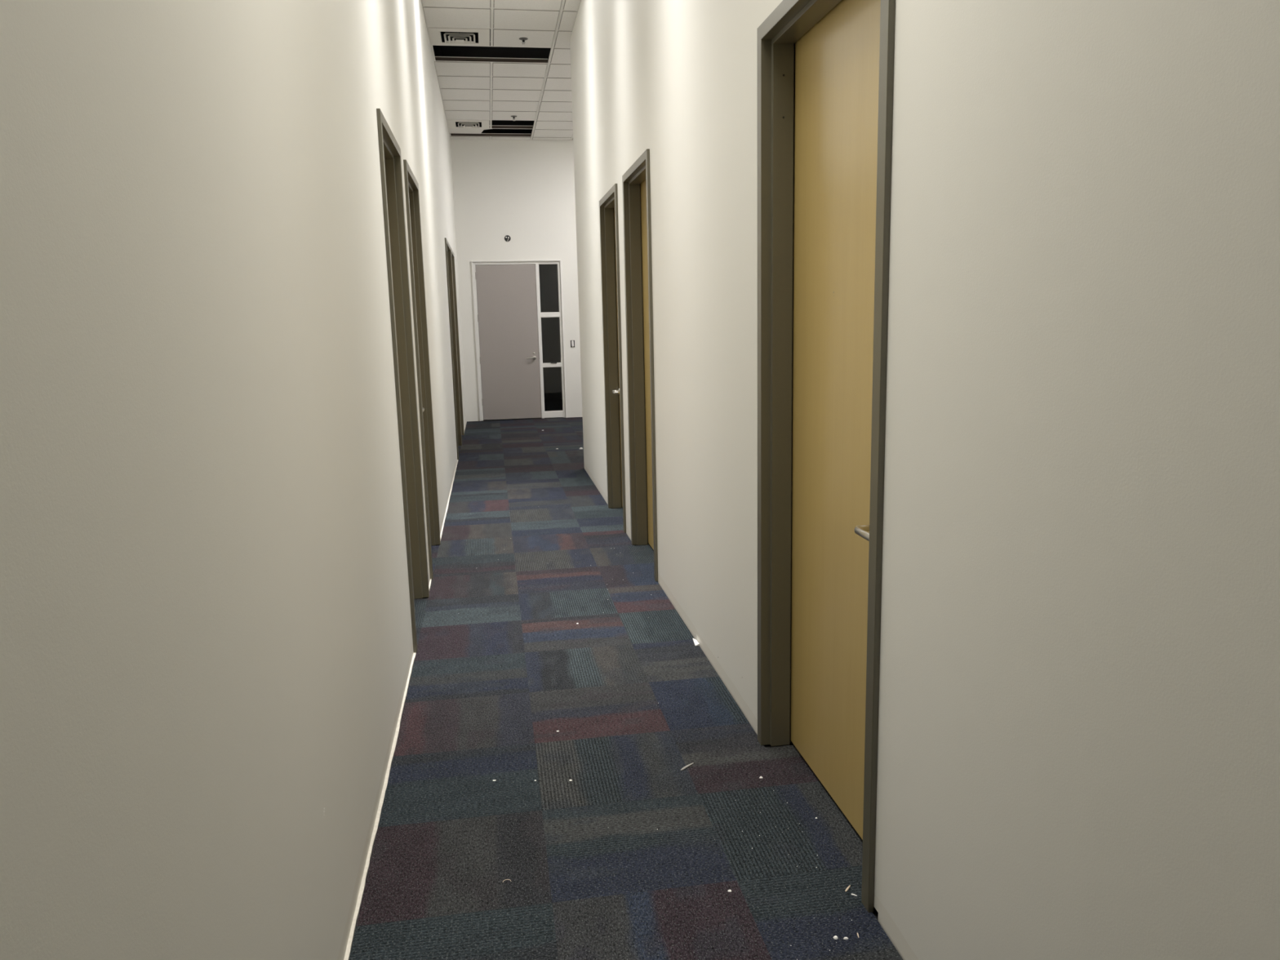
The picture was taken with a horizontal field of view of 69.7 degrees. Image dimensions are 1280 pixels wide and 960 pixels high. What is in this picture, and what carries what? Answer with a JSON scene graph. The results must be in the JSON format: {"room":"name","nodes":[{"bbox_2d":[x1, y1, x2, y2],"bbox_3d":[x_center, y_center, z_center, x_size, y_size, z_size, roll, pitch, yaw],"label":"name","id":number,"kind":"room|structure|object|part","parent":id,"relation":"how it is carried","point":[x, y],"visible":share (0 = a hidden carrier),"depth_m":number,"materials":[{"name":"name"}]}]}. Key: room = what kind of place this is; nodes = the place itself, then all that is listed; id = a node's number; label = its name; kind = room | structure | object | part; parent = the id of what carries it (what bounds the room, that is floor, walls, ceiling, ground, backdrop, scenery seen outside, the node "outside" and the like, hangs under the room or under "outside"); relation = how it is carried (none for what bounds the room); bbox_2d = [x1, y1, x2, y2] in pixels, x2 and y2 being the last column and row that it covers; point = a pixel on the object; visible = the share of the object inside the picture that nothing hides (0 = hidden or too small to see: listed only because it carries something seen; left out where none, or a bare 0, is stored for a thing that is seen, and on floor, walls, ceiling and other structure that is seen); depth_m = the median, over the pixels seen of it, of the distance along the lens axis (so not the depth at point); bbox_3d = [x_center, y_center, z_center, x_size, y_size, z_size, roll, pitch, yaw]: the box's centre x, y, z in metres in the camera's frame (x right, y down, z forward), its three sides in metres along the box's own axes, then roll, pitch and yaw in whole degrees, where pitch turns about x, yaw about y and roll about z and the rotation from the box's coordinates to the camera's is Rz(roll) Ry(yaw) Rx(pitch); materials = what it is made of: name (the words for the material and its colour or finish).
{"room":"office corridor","nodes":[
{"label":"office corridor","id":0,"kind":"room"},
{"bbox_2d":[0,0,466,959],"bbox_3d":[-1.377,-1.463,5.117,0.126,4.337,18.886,-3,10,-9],"label":"wall","id":1,"kind":"structure","parent":0,"point":[206,651],"depth_m":1.38,"materials":[{"name":"paint"}]},
{"bbox_2d":[376,108,429,652],"bbox_3d":[-1.258,-0.470,4.675,0.156,2.489,0.960,-3,10,-9],"label":"door","id":2,"kind":"structure","parent":1,"relation":"in","point":[390,160],"depth_m":5.00,"materials":[{"name":"beige metal"}]},
{"bbox_2d":[403,159,440,578],"bbox_3d":[-1.465,-0.687,5.936,0.156,2.489,0.950,-3,10,-9],"label":"door","id":3,"kind":"structure","parent":1,"relation":"in","point":[411,185],"depth_m":6.25,"materials":[{"name":"beige metal"}]},
{"bbox_2d":[444,237,462,459],"bbox_3d":[-2.301,-1.563,11.017,0.156,2.489,1.273,-3,10,-9],"label":"door","id":4,"kind":"structure","parent":1,"relation":"in","point":[447,247],"depth_m":11.49,"materials":[{"name":"beige metal"}]},
{"bbox_2d":[450,247,464,439],"bbox_3d":[-2.502,-1.773,12.239,0.156,2.489,1.073,-3,10,-9],"label":"door","id":5,"kind":"structure","parent":1,"relation":"in","point":[451,251],"depth_m":12.69,"materials":[{"name":"beige metal"}]},
{"bbox_2d":[421,0,581,140],"bbox_3d":[0.407,-4.066,4.977,3.862,0.809,19.116,-3,10,-9],"label":"ceiling","id":6,"kind":"structure","parent":0,"point":[531,82],"depth_m":10.44,"materials":[{"name":"tile"}]},
{"bbox_2d":[427,26,489,46],"bbox_3d":[-1.755,-4.345,8.948,0.577,0.142,0.553,-3,10,-9],"label":"ceiling vent","id":7,"kind":"object","parent":6,"relation":"in","point":[438,36],"visible":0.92,"depth_m":8.96,"materials":[{"name":"white metal"}]},
{"bbox_2d":[447,120,489,128],"bbox_3d":[-2.406,-5.027,12.904,0.577,0.142,0.553,-3,10,-9],"label":"ceiling vent","id":8,"kind":"object","parent":6,"relation":"in","point":[471,124],"visible":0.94,"depth_m":12.89,"materials":[{"name":"white metal"}]},
{"bbox_2d":[449,128,488,133],"bbox_3d":[-2.442,-5.088,13.387,0.668,0.016,0.389,-3,10,-9],"label":"tile","id":9,"kind":"structure","parent":6,"relation":"attached to","point":[458,131],"depth_m":13.37,"materials":[{"name":"white tile"}]},
{"bbox_2d":[519,37,528,45],"bbox_3d":[-1.144,-4.321,9.034,0.088,0.086,0.088,-3,10,-9],"label":"sprinkler","id":10,"kind":"object","parent":6,"relation":"attached to","point":[523,39],"visible":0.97,"depth_m":9.02,"materials":[{"name":"metal"}]},
{"bbox_2d":[450,139,582,421],"bbox_3d":[-1.054,-3.150,14.653,3.862,4.337,0.130,-3,10,-9],"label":"wall","id":11,"kind":"structure","parent":0,"point":[523,191],"depth_m":14.29,"materials":[{"name":"paint"}]},
{"bbox_2d":[504,235,510,241],"bbox_3d":[-2.060,-3.757,14.303,0.096,0.098,0.030,-3,10,-9],"label":"junction box","id":12,"kind":"object","parent":11,"relation":"attached to","point":[507,237],"visible":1,"depth_m":14.31,"materials":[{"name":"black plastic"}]},
{"bbox_2d":[471,259,566,421],"bbox_3d":[-1.907,-2.212,14.629,1.391,2.497,0.159,-3,10,-9],"label":"door","id":13,"kind":"structure","parent":11,"relation":"in","point":[509,355],"depth_m":14.60,"materials":[{"name":"white metal"}]},
{"bbox_3d":[-1.732,-1.946,14.658,0.159,0.060,0.071,-3,10,-9],"label":"lever handle","id":14,"kind":"part","parent":13,"relation":"part of","materials":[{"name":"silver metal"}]},
{"bbox_2d":[570,340,574,347],"bbox_3d":[-1.080,-2.184,14.744,0.066,0.119,0.016,-3,10,-9],"label":"light switch","id":15,"kind":"object","parent":11,"relation":"attached to","point":[572,342],"visible":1,"depth_m":14.74,"materials":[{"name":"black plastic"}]},
{"bbox_2d":[343,417,902,959],"bbox_3d":[0.442,0.587,5.769,3.812,0.053,18.886,-3,10,-9],"label":"floor","id":16,"kind":"structure","parent":0,"point":[503,663],"depth_m":3.19,"materials":[{"name":"carpet"}]},
{"bbox_2d":[680,762,693,770],"bbox_3d":[0.166,1.010,3.244,0.008,0.006,0.067,8,14,42],"label":"wood splinter","id":17,"kind":"object","parent":16,"relation":"on","point":[686,766],"visible":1,"depth_m":3.24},
{"bbox_2d":[693,638,699,645],"bbox_3d":[0.270,0.788,4.477,0.022,0.009,0.090,-3,10,-9],"label":"paper scrap","id":18,"kind":"object","parent":16,"relation":"on","point":[696,643],"visible":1,"depth_m":4.47,"materials":[{"name":"white paper"}]},
{"bbox_2d":[569,0,1279,959],"bbox_3d":[0.511,-1.102,2.819,0.126,4.337,13.690,-3,10,-9],"label":"wall","id":19,"kind":"structure","parent":0,"point":[1078,735],"depth_m":1.60,"materials":[{"name":"paint"}]},
{"bbox_2d":[599,183,626,532],"bbox_3d":[-0.145,-0.920,7.085,0.156,2.489,0.958,-3,10,-9],"label":"door","id":20,"kind":"structure","parent":19,"relation":"in","point":[608,203],"depth_m":7.43,"materials":[{"name":"beige metal"}]},
{"bbox_3d":[-0.187,-0.710,7.426,0.070,0.054,0.169,-3,10,-9],"label":"lever handle","id":21,"kind":"part","parent":20,"relation":"part of","materials":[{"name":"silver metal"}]},
{"bbox_2d":[622,148,657,581],"bbox_3d":[0.065,-0.700,5.808,0.156,2.489,0.971,-3,10,-9],"label":"door","id":22,"kind":"structure","parent":19,"relation":"in","point":[636,181],"depth_m":6.14,"materials":[{"name":"beige metal"}]},
{"bbox_2d":[756,0,895,912],"bbox_3d":[0.571,-0.170,2.734,0.156,2.489,1.034,-3,10,-9],"label":"door","id":23,"kind":"structure","parent":19,"relation":"in","point":[825,68],"depth_m":2.86,"materials":[{"name":"beige wood"}]},
{"bbox_3d":[0.631,0.146,2.456,0.070,0.054,0.169,-3,10,-9],"label":"lever handle","id":24,"kind":"part","parent":23,"relation":"part of","materials":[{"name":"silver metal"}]},
{"label":"outside","id":25,"kind":"structure","parent":0,"visible":0},
{"bbox_2d":[475,264,563,421],"bbox_3d":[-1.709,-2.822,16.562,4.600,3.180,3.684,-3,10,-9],"label":"door frame","id":26,"kind":"structure","parent":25,"point":[548,285],"depth_m":18.30,"materials":[{"name":"grey metal"}]}
]}

